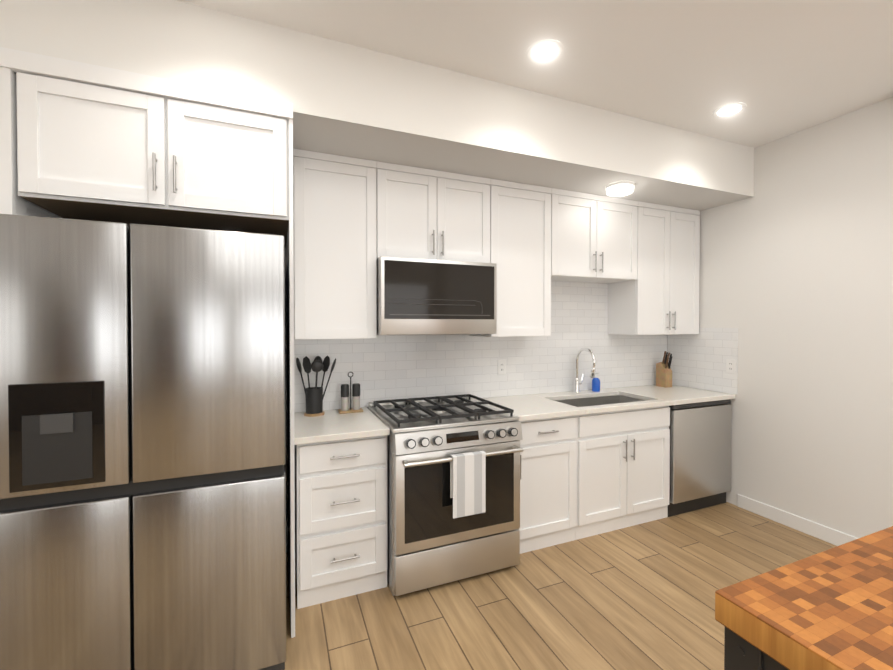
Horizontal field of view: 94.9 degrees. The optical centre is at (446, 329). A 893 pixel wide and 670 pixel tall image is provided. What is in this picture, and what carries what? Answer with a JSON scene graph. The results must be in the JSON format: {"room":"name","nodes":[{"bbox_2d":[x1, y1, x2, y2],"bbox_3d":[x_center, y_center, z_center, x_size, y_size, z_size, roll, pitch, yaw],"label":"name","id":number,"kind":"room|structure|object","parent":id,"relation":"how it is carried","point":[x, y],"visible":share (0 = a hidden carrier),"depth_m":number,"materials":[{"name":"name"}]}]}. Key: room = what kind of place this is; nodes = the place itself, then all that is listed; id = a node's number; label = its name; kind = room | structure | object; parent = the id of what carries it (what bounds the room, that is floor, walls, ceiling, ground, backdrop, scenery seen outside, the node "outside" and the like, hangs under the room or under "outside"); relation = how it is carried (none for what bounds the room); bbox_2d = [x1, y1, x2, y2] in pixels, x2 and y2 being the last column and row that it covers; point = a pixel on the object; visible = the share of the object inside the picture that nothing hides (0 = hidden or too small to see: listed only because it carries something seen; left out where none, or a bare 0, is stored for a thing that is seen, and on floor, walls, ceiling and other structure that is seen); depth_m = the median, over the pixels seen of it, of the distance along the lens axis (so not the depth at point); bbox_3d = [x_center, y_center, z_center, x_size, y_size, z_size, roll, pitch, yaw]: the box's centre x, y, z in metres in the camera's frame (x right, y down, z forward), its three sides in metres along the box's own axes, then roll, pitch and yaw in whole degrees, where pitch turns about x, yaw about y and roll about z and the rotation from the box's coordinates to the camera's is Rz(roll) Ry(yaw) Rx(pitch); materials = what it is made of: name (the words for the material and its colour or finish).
{"room":"kitchen","nodes":[
{"label":"kitchen","id":0,"kind":"room"},
{"bbox_2d":[284,248,667,552],"bbox_3d":[-1.130,0.017,2.604,7.120,2.819,0.100,0,1,-22],"label":"wall","id":1,"kind":"structure","parent":0,"point":[285,468],"depth_m":2.60,"materials":[{"name":"white paint"}]},
{"bbox_2d":[293,149,376,338],"bbox_3d":[-0.700,-0.480,2.537,0.470,1.070,0.320,0,1,-22],"label":"upper cabinet","id":2,"kind":"object","parent":1,"relation":"attached to","point":[335,251],"visible":0.98,"depth_m":2.39,"materials":[{"name":"white wood"}]},
{"bbox_2d":[376,161,490,262],"bbox_3d":[-0.115,-0.726,2.756,0.776,0.582,0.353,0,1,-22],"label":"upper cabinet","id":3,"kind":"object","parent":1,"relation":"attached to","point":[422,213],"visible":0.81,"depth_m":2.61,"materials":[{"name":"white wood"}]},
{"bbox_2d":[377,256,496,334],"bbox_3d":[-0.103,-0.200,2.732,0.772,0.466,0.414,0,1,-22],"label":"microwave","id":4,"kind":"object","parent":3,"relation":"attached to","point":[416,296],"visible":0.92,"depth_m":2.53,"materials":[{"name":"silver metal"}]},
{"bbox_2d":[294,281,666,411],"bbox_3d":[0.543,0.036,3.232,3.325,0.974,0.006,0,1,-22],"label":"tile backsplash","id":5,"kind":"structure","parent":1,"relation":"attached to","point":[386,367],"depth_m":3.16,"materials":[{"name":"white tile"}]},
{"bbox_2d":[498,360,505,374],"bbox_3d":[0.430,0.295,3.181,0.072,0.116,0.006,0,1,-22],"label":"electrical outlet","id":6,"kind":"object","parent":5,"relation":"attached to","point":[501,367],"visible":1,"depth_m":3.18,"materials":[{"name":"white plastic"}]},
{"bbox_2d":[470,179,551,336],"bbox_3d":[0.469,-0.485,3.017,0.496,1.070,0.320,0,1,-22],"label":"upper cabinet","id":7,"kind":"object","parent":1,"relation":"attached to","point":[520,235],"visible":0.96,"depth_m":2.88,"materials":[{"name":"white wood"}]},
{"bbox_2d":[551,188,637,283],"bbox_3d":[1.091,-0.709,3.252,0.831,0.628,0.353,0,1,-22],"label":"upper cabinet","id":8,"kind":"object","parent":1,"relation":"attached to","point":[593,238],"visible":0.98,"depth_m":3.11,"materials":[{"name":"white wood"}]},
{"bbox_2d":[608,201,699,334],"bbox_3d":[1.809,-0.492,3.550,0.719,1.070,0.353,0,1,-22],"label":"upper cabinet","id":9,"kind":"object","parent":1,"relation":"attached to","point":[659,295],"visible":0.94,"depth_m":3.41,"materials":[{"name":"white wood"}]},
{"bbox_2d":[178,0,892,147],"bbox_3d":[0.143,-1.405,-0.512,7.120,0.100,6.800,0,1,-22],"label":"ceiling","id":10,"kind":"structure","parent":0,"point":[781,68],"depth_m":2.01,"materials":[{"name":"white paint"}]},
{"bbox_2d":[0,0,753,210],"bbox_3d":[-0.969,-1.200,2.196,6.920,0.375,0.750,0,1,-22],"label":"soffit beam","id":11,"kind":"structure","parent":10,"relation":"attached to","point":[349,100],"depth_m":2.13,"materials":[{"name":"white paint"}]},
{"bbox_2d":[605,181,634,196],"bbox_3d":[1.234,-0.990,2.913,0.196,0.061,0.196,0,1,-22],"label":"flush-mount light","id":12,"kind":"object","parent":11,"relation":"attached to","point":[619,188],"visible":1,"depth_m":2.85,"materials":[{"name":"white"}]},
{"bbox_2d":[527,39,563,63],"bbox_3d":[0.491,-1.381,2.044,0.180,0.008,0.180,0,1,-22],"label":"recessed light","id":13,"kind":"object","parent":10,"relation":"in","point":[546,51],"visible":1,"depth_m":2.04,"materials":[{"name":"white"}]},
{"bbox_2d":[712,103,746,117],"bbox_3d":[1.796,-1.387,2.602,0.180,0.008,0.180,0,1,-22],"label":"recessed light","id":14,"kind":"object","parent":10,"relation":"in","point":[728,110],"visible":1,"depth_m":2.60,"materials":[{"name":"white"}]},
{"bbox_2d":[284,502,836,669],"bbox_3d":[0.143,1.514,-0.477,7.120,0.100,6.800,0,1,-22],"label":"floor","id":15,"kind":"structure","parent":0,"point":[639,597],"depth_m":2.10,"materials":[{"name":"brown wood"}]},
{"bbox_2d":[0,214,285,669],"bbox_3d":[-1.252,0.522,1.919,0.914,1.825,0.886,0,1,-22],"label":"fridge","id":16,"kind":"object","parent":15,"relation":"on","point":[142,460],"visible":1,"depth_m":1.51,"materials":[{"name":"metal"}]},
{"bbox_2d":[0,47,294,637],"bbox_3d":[-1.327,0.201,2.030,1.049,2.466,0.795,0,1,-22],"label":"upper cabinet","id":17,"kind":"object","parent":15,"relation":"on","point":[82,141],"visible":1,"depth_m":1.68,"materials":[{"name":"white wood"}]},
{"bbox_2d":[294,435,387,608],"bbox_3d":[-0.641,1.000,2.414,0.470,0.858,0.621,0,1,-22],"label":"base cabinet","id":18,"kind":"object","parent":15,"relation":"on","point":[341,539],"visible":1,"depth_m":2.16,"materials":[{"name":"white"}]},
{"bbox_2d":[368,394,523,595],"bbox_3d":[-0.032,0.954,2.574,0.774,0.946,0.772,0,1,-22],"label":"range","id":19,"kind":"object","parent":15,"relation":"on","point":[432,542],"visible":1,"depth_m":2.27,"materials":[{"name":"silver metal"}]},
{"bbox_2d":[450,451,485,518],"bbox_3d":[0.117,0.841,2.229,0.195,0.330,0.040,0,1,-22],"label":"hanging towel","id":20,"kind":"object","parent":19,"relation":"hanging from","point":[468,482],"visible":0.98,"depth_m":2.21,"materials":[{"name":"white fabric"}]},
{"bbox_2d":[519,416,576,553],"bbox_3d":[0.535,0.994,2.897,0.515,0.858,0.621,0,1,-22],"label":"base cabinet","id":21,"kind":"object","parent":15,"relation":"on","point":[548,455],"visible":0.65,"depth_m":2.66,"materials":[{"name":"white"}]},
{"bbox_2d":[575,397,669,539],"bbox_3d":[1.176,0.991,3.160,0.865,0.858,0.621,0,1,-22],"label":"base cabinet","id":22,"kind":"object","parent":15,"relation":"on","point":[622,469],"visible":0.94,"depth_m":2.89,"materials":[{"name":"white"}]},
{"bbox_2d":[294,385,734,444],"bbox_3d":[0.662,0.545,2.949,3.323,0.035,0.633,0,1,-22],"label":"countertop","id":23,"kind":"structure","parent":22,"relation":"on","point":[332,425],"depth_m":2.77,"materials":[{"name":"stone"}]},
{"bbox_2d":[296,356,335,416],"bbox_3d":[-0.809,0.348,2.551,0.235,0.369,0.195,0,1,-22],"label":"utensil holder","id":24,"kind":"object","parent":23,"relation":"on","point":[314,400],"visible":1,"depth_m":2.52,"materials":[{"name":"black plastic"}]},
{"bbox_2d":[338,372,362,413],"bbox_3d":[-0.617,0.402,2.636,0.150,0.260,0.080,0,1,-22],"label":"caddy","id":25,"kind":"object","parent":23,"relation":"on","point":[356,408],"visible":1,"depth_m":2.62,"materials":[{"name":"brown wood"}]},
{"bbox_2d":[573,348,595,392],"bbox_3d":[1.127,0.335,3.301,0.097,0.377,0.242,0,1,-22],"label":"faucet","id":26,"kind":"object","parent":23,"relation":"on","point":[577,383],"visible":1,"depth_m":3.36,"materials":[{"name":"silver metal"}]},
{"bbox_2d":[592,372,599,391],"bbox_3d":[1.257,0.442,3.443,0.066,0.160,0.068,0,1,-22],"label":"soap bottle","id":27,"kind":"object","parent":23,"relation":"on","point":[595,383],"visible":0.96,"depth_m":3.42,"materials":[{"name":"blue plastic"}]},
{"bbox_2d":[557,395,644,406],"bbox_3d":[1.175,0.713,3.128,0.785,0.304,0.422,0,1,-22],"label":"sink basin","id":28,"kind":"object","parent":23,"relation":"in","point":[593,401],"visible":0.04,"depth_m":3.35,"materials":[{"name":"silver metal"}]},
{"bbox_2d":[656,351,671,387],"bbox_3d":[1.970,0.357,3.694,0.084,0.324,0.118,0,1,-22],"label":"knife block","id":29,"kind":"object","parent":23,"relation":"on","point":[663,374],"visible":1,"depth_m":3.67,"materials":[{"name":"brown wood"}]},
{"bbox_2d":[668,399,731,516],"bbox_3d":[1.887,0.989,3.451,0.656,0.856,0.587,0,1,-22],"label":"dishwasher","id":30,"kind":"object","parent":15,"relation":"on","point":[700,455],"visible":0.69,"depth_m":3.17,"materials":[{"name":"silver metal"}]},
{"bbox_2d":[715,526,892,669],"bbox_3d":[1.508,1.000,0.720,1.640,0.900,0.988,0,1,-22],"label":"island table","id":31,"kind":"object","parent":15,"relation":"on","point":[830,609],"visible":1,"depth_m":0.81,"materials":[{"name":"brown"}]},
{"bbox_2d":[667,97,892,537],"bbox_3d":[3.390,0.038,0.839,0.100,2.819,6.600,0,1,-22],"label":"wall","id":32,"kind":"structure","parent":0,"point":[796,273],"depth_m":2.81,"materials":[{"name":"white paint"}]},
{"bbox_2d":[668,328,737,393],"bbox_3d":[2.209,0.253,3.572,0.006,0.532,0.635,0,1,-22],"label":"tile backsplash","id":33,"kind":"structure","parent":32,"relation":"attached to","point":[698,361],"depth_m":3.52,"materials":[{"name":"white tile"}]},
{"bbox_2d":[726,359,734,373],"bbox_3d":[2.304,0.300,3.321,0.006,0.116,0.072,0,1,-22],"label":"electrical outlet","id":34,"kind":"object","parent":33,"relation":"attached to","point":[730,365],"visible":1,"depth_m":3.32,"materials":[{"name":"white plastic"}]},
{"bbox_2d":[737,494,857,545],"bbox_3d":[3.455,1.402,0.545,0.016,0.100,5.915,0,1,-22],"label":"baseboard","id":35,"kind":"structure","parent":32,"relation":"attached to","point":[819,531],"depth_m":2.90,"materials":[{"name":"white"}]}
]}

